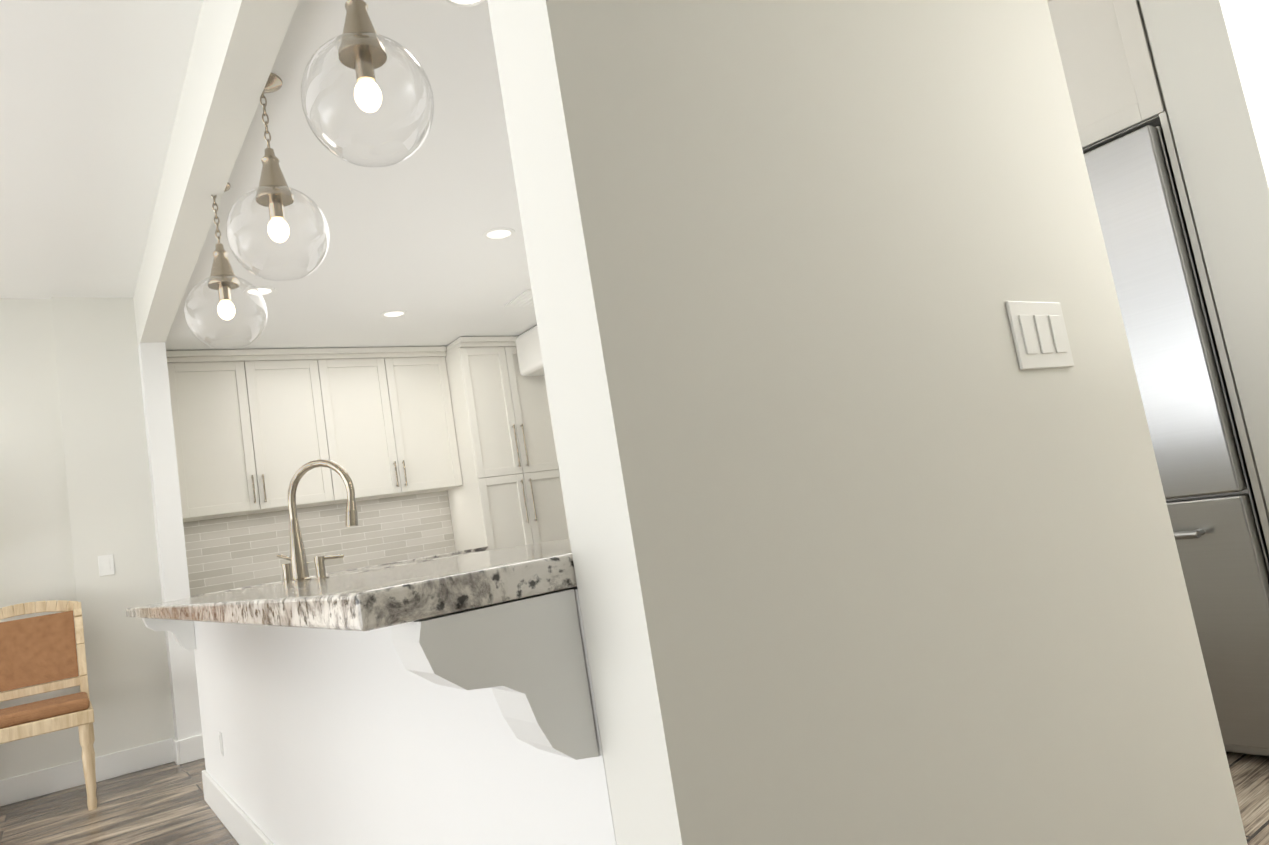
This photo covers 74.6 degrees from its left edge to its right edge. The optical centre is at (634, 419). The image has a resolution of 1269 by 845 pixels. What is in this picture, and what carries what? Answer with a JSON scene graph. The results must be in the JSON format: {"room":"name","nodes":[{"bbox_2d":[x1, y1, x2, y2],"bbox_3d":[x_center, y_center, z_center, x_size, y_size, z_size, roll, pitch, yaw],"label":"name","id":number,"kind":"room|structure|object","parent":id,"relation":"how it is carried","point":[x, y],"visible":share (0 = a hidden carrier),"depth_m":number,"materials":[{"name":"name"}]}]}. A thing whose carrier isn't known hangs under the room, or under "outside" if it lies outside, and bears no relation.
{"room":"kitchen and dining room","nodes":[
{"label":"kitchen and dining room","id":0,"kind":"room"},
{"bbox_2d":[0,297,201,779],"bbox_3d":[-5.781,0.881,3.157,7.130,2.740,0.850,-5,-8,-35],"label":"wall","id":1,"kind":"structure","parent":0,"point":[88,468],"depth_m":4.75,"materials":[{"name":"paint"}]},
{"bbox_2d":[98,554,114,575],"bbox_3d":[-3.003,0.829,4.739,0.075,0.115,0.008,-5,-8,-35],"label":"light switch","id":2,"kind":"object","parent":1,"relation":"attached to","point":[106,564],"visible":1,"depth_m":4.74,"materials":[{"name":"white plastic"}]},
{"bbox_2d":[0,734,273,844],"bbox_3d":[-0.440,1.232,2.307,14.800,0.130,6.730,-5,-8,-35],"label":"baseboard","id":3,"kind":"structure","parent":1,"relation":"attached to","point":[240,825],"depth_m":4.46,"materials":[{"name":"white wood"}]},
{"bbox_2d":[166,354,345,525],"bbox_3d":[-2.602,0.115,5.673,1.010,1.030,0.330,-5,-8,-35],"label":"upper cabinet","id":4,"kind":"object","parent":1,"relation":"attached to","point":[255,430],"depth_m":5.53,"materials":[{"name":"white wood"}]},
{"bbox_2d":[0,0,202,298],"bbox_3d":[-4.130,-1.156,0.483,7.000,0.100,12.500,-5,-8,-35],"label":"ceiling","id":5,"kind":"structure","parent":0,"point":[90,92],"depth_m":3.23,"materials":[{"name":"paint"}]},
{"bbox_2d":[133,0,298,347],"bbox_3d":[-1.604,-1.099,3.103,0.130,0.420,4.940,-5,-8,-35],"label":"header beam","id":6,"kind":"structure","parent":0,"point":[236,45],"depth_m":2.92,"materials":[{"name":"paint"}]},
{"bbox_2d":[190,546,488,597],"bbox_3d":[-1.994,1.053,5.693,1.900,0.040,0.625,-5,-8,-35],"label":"countertop","id":7,"kind":"structure","parent":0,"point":[452,552],"depth_m":5.69,"materials":[{"name":"grey stone"}]},
{"bbox_2d":[165,0,536,350],"bbox_3d":[0.040,-1.049,4.776,4.470,0.100,5.570,-5,-8,-35],"label":"ceiling","id":8,"kind":"structure","parent":0,"point":[406,234],"depth_m":3.66,"materials":[{"name":"paint"}]},
{"bbox_2d":[184,183,266,348],"bbox_3d":[-1.581,-0.596,3.188,0.284,0.632,0.284,-5,-8,-35],"label":"pendant light","id":9,"kind":"object","parent":8,"relation":"hanging from","point":[223,279],"visible":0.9,"depth_m":3.16,"materials":[{"name":"clear glass"}]},
{"bbox_2d":[243,286,275,295],"bbox_3d":[-2.019,-0.689,4.490,0.166,0.006,0.166,-5,-8,-35],"label":"recessed light","id":10,"kind":"object","parent":8,"relation":"in","point":[265,290],"visible":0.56,"depth_m":4.49,"materials":[{"name":"white plastic"}]},
{"bbox_2d":[226,73,328,280],"bbox_3d":[-1.116,-0.750,2.567,0.290,0.625,0.290,-5,-8,-35],"label":"pendant light","id":11,"kind":"object","parent":8,"relation":"hanging from","point":[274,194],"visible":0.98,"depth_m":2.54,"materials":[{"name":"clear glass"}]},
{"bbox_2d":[301,0,433,166],"bbox_3d":[-0.644,-0.910,1.953,0.294,0.606,0.294,-5,-8,-35],"label":"pendant light","id":12,"kind":"object","parent":8,"relation":"hanging from","point":[362,52],"visible":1,"depth_m":1.92,"materials":[{"name":"clear glass"}]},
{"bbox_2d":[380,310,406,317],"bbox_3d":[-1.534,-0.671,5.316,0.166,0.006,0.166,-5,-8,-35],"label":"recessed light","id":13,"kind":"object","parent":8,"relation":"in","point":[393,313],"visible":0.98,"depth_m":5.31,"materials":[{"name":"white plastic"}]},
{"bbox_2d":[439,0,487,9],"bbox_3d":[-0.473,-1.199,2.336,0.166,0.006,0.166,-5,-8,-35],"label":"recessed light","id":14,"kind":"object","parent":8,"relation":"in","point":[464,4],"visible":0.98,"depth_m":2.39,"materials":[{"name":"white plastic"}]},
{"bbox_2d":[482,228,514,240],"bbox_3d":[-0.688,-0.940,4.230,0.166,0.006,0.166,-5,-8,-35],"label":"recessed light","id":15,"kind":"object","parent":8,"relation":"in","point":[495,234],"visible":1,"depth_m":4.23,"materials":[{"name":"white plastic"}]},
{"bbox_2d":[504,289,533,306],"bbox_3d":[-0.669,-0.793,5.476,0.250,0.010,0.350,-5,-8,-35],"label":"ceiling vent","id":16,"kind":"object","parent":8,"relation":"in","point":[524,299],"visible":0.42,"depth_m":5.48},
{"bbox_2d":[330,350,462,505],"bbox_3d":[-1.878,0.056,6.186,1.010,1.030,0.330,-5,-8,-35],"label":"upper cabinet","id":17,"kind":"object","parent":0,"relation":"attached to","point":[393,410],"depth_m":6.09,"materials":[{"name":"white wood"}]},
{"bbox_2d":[194,586,616,844],"bbox_3d":[-0.940,0.951,2.400,0.130,0.863,3.569,-5,-8,-35],"label":"wall","id":18,"kind":"structure","parent":0,"point":[337,737],"depth_m":1.68,"materials":[{"name":"white paint"}]},
{"bbox_2d":[218,732,223,755],"bbox_3d":[-1.645,1.290,3.312,0.008,0.090,0.050,-5,-8,-35],"label":"outlet","id":19,"kind":"object","parent":18,"relation":"attached to","point":[220,743],"visible":1,"depth_m":3.30,"materials":[{"name":"white plastic"}]},
{"bbox_2d":[142,575,598,759],"bbox_3d":[-0.762,0.937,2.526,0.952,0.864,3.568,-5,-8,-35],"label":"corbels","id":20,"kind":"object","parent":18,"relation":"attached to","point":[503,624],"depth_m":0.93,"materials":[{"name":"wood"}]},
{"bbox_2d":[126,539,574,630],"bbox_3d":[-0.851,0.496,2.586,1.050,0.039,3.598,-5,-8,-35],"label":"island countertop","id":21,"kind":"structure","parent":20,"relation":"on","point":[366,599],"depth_m":1.05,"materials":[{"name":"grey stone"}]},
{"bbox_2d":[277,459,357,582],"bbox_3d":[-1.064,0.335,2.808,0.220,0.397,0.346,-5,-8,-35],"label":"faucet","id":22,"kind":"object","parent":21,"relation":"on","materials":[{"name":"silver metal"}]},
{"bbox_2d":[0,752,1268,844],"bbox_3d":[0.396,1.278,3.040,17.000,0.060,12.500,-5,-8,-35],"label":"floor","id":23,"kind":"structure","parent":0,"point":[165,804],"depth_m":3.66,"materials":[{"name":"brown wood"}]},
{"bbox_2d":[0,600,96,810],"bbox_3d":[-2.965,1.412,4.087,0.500,1.023,0.612,-5,-8,-35],"label":"chair","id":24,"kind":"object","parent":23,"relation":"on","point":[37,650],"visible":1,"depth_m":4.25,"materials":[{"name":"brown fabric"}]},
{"bbox_2d":[445,336,569,550],"bbox_3d":[-0.964,0.627,6.486,0.744,2.456,0.650,-5,-8,-35],"label":"pantry cabinet","id":25,"kind":"object","parent":23,"relation":"on","point":[508,493],"visible":0.65,"depth_m":6.27,"materials":[{"name":"white wood"}]},
{"bbox_2d":[1084,125,1268,756],"bbox_3d":[1.610,0.095,2.800,0.737,1.790,0.888,-5,-8,-35],"label":"fridge","id":26,"kind":"object","parent":23,"relation":"on","point":[1222,549],"visible":0.27,"depth_m":2.34,"materials":[{"name":"silver metal"}]},
{"bbox_2d":[487,0,1268,844],"bbox_3d":[3.049,-0.563,3.245,7.800,2.740,0.180,-5,-8,-35],"label":"wall","id":27,"kind":"structure","parent":0,"point":[871,536],"depth_m":1.11,"materials":[{"name":"paint"}]},
{"bbox_2d":[1005,301,1073,369],"bbox_3d":[0.683,-0.142,1.398,0.165,0.115,0.008,-5,-8,-35],"label":"light switch","id":28,"kind":"object","parent":27,"relation":"attached to","point":[1040,335],"visible":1,"depth_m":1.39,"materials":[{"name":"white plastic"}]},
{"bbox_3d":[0.691,0.158,4.852,0.120,2.460,5.320,-5,-8,-35],"label":"wall","id":29,"kind":"structure","parent":0,"visible":0},
{"bbox_2d":[515,325,544,375],"bbox_3d":[-0.282,0.452,5.956,0.370,2.455,1.110,-5,-8,-35],"label":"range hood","id":30,"kind":"structure","parent":29,"relation":"attached to","point":[529,355],"depth_m":6.25,"materials":[{"name":"paint"}]},
{"bbox_2d":[1047,0,1268,552],"bbox_3d":[1.587,-0.224,2.855,0.670,2.456,0.932,-5,-8,-35],"label":"upper cabinet","id":31,"kind":"object","parent":29,"relation":"attached to","point":[1110,71],"visible":0.12,"depth_m":2.48,"materials":[{"name":"white wood"}]}
]}

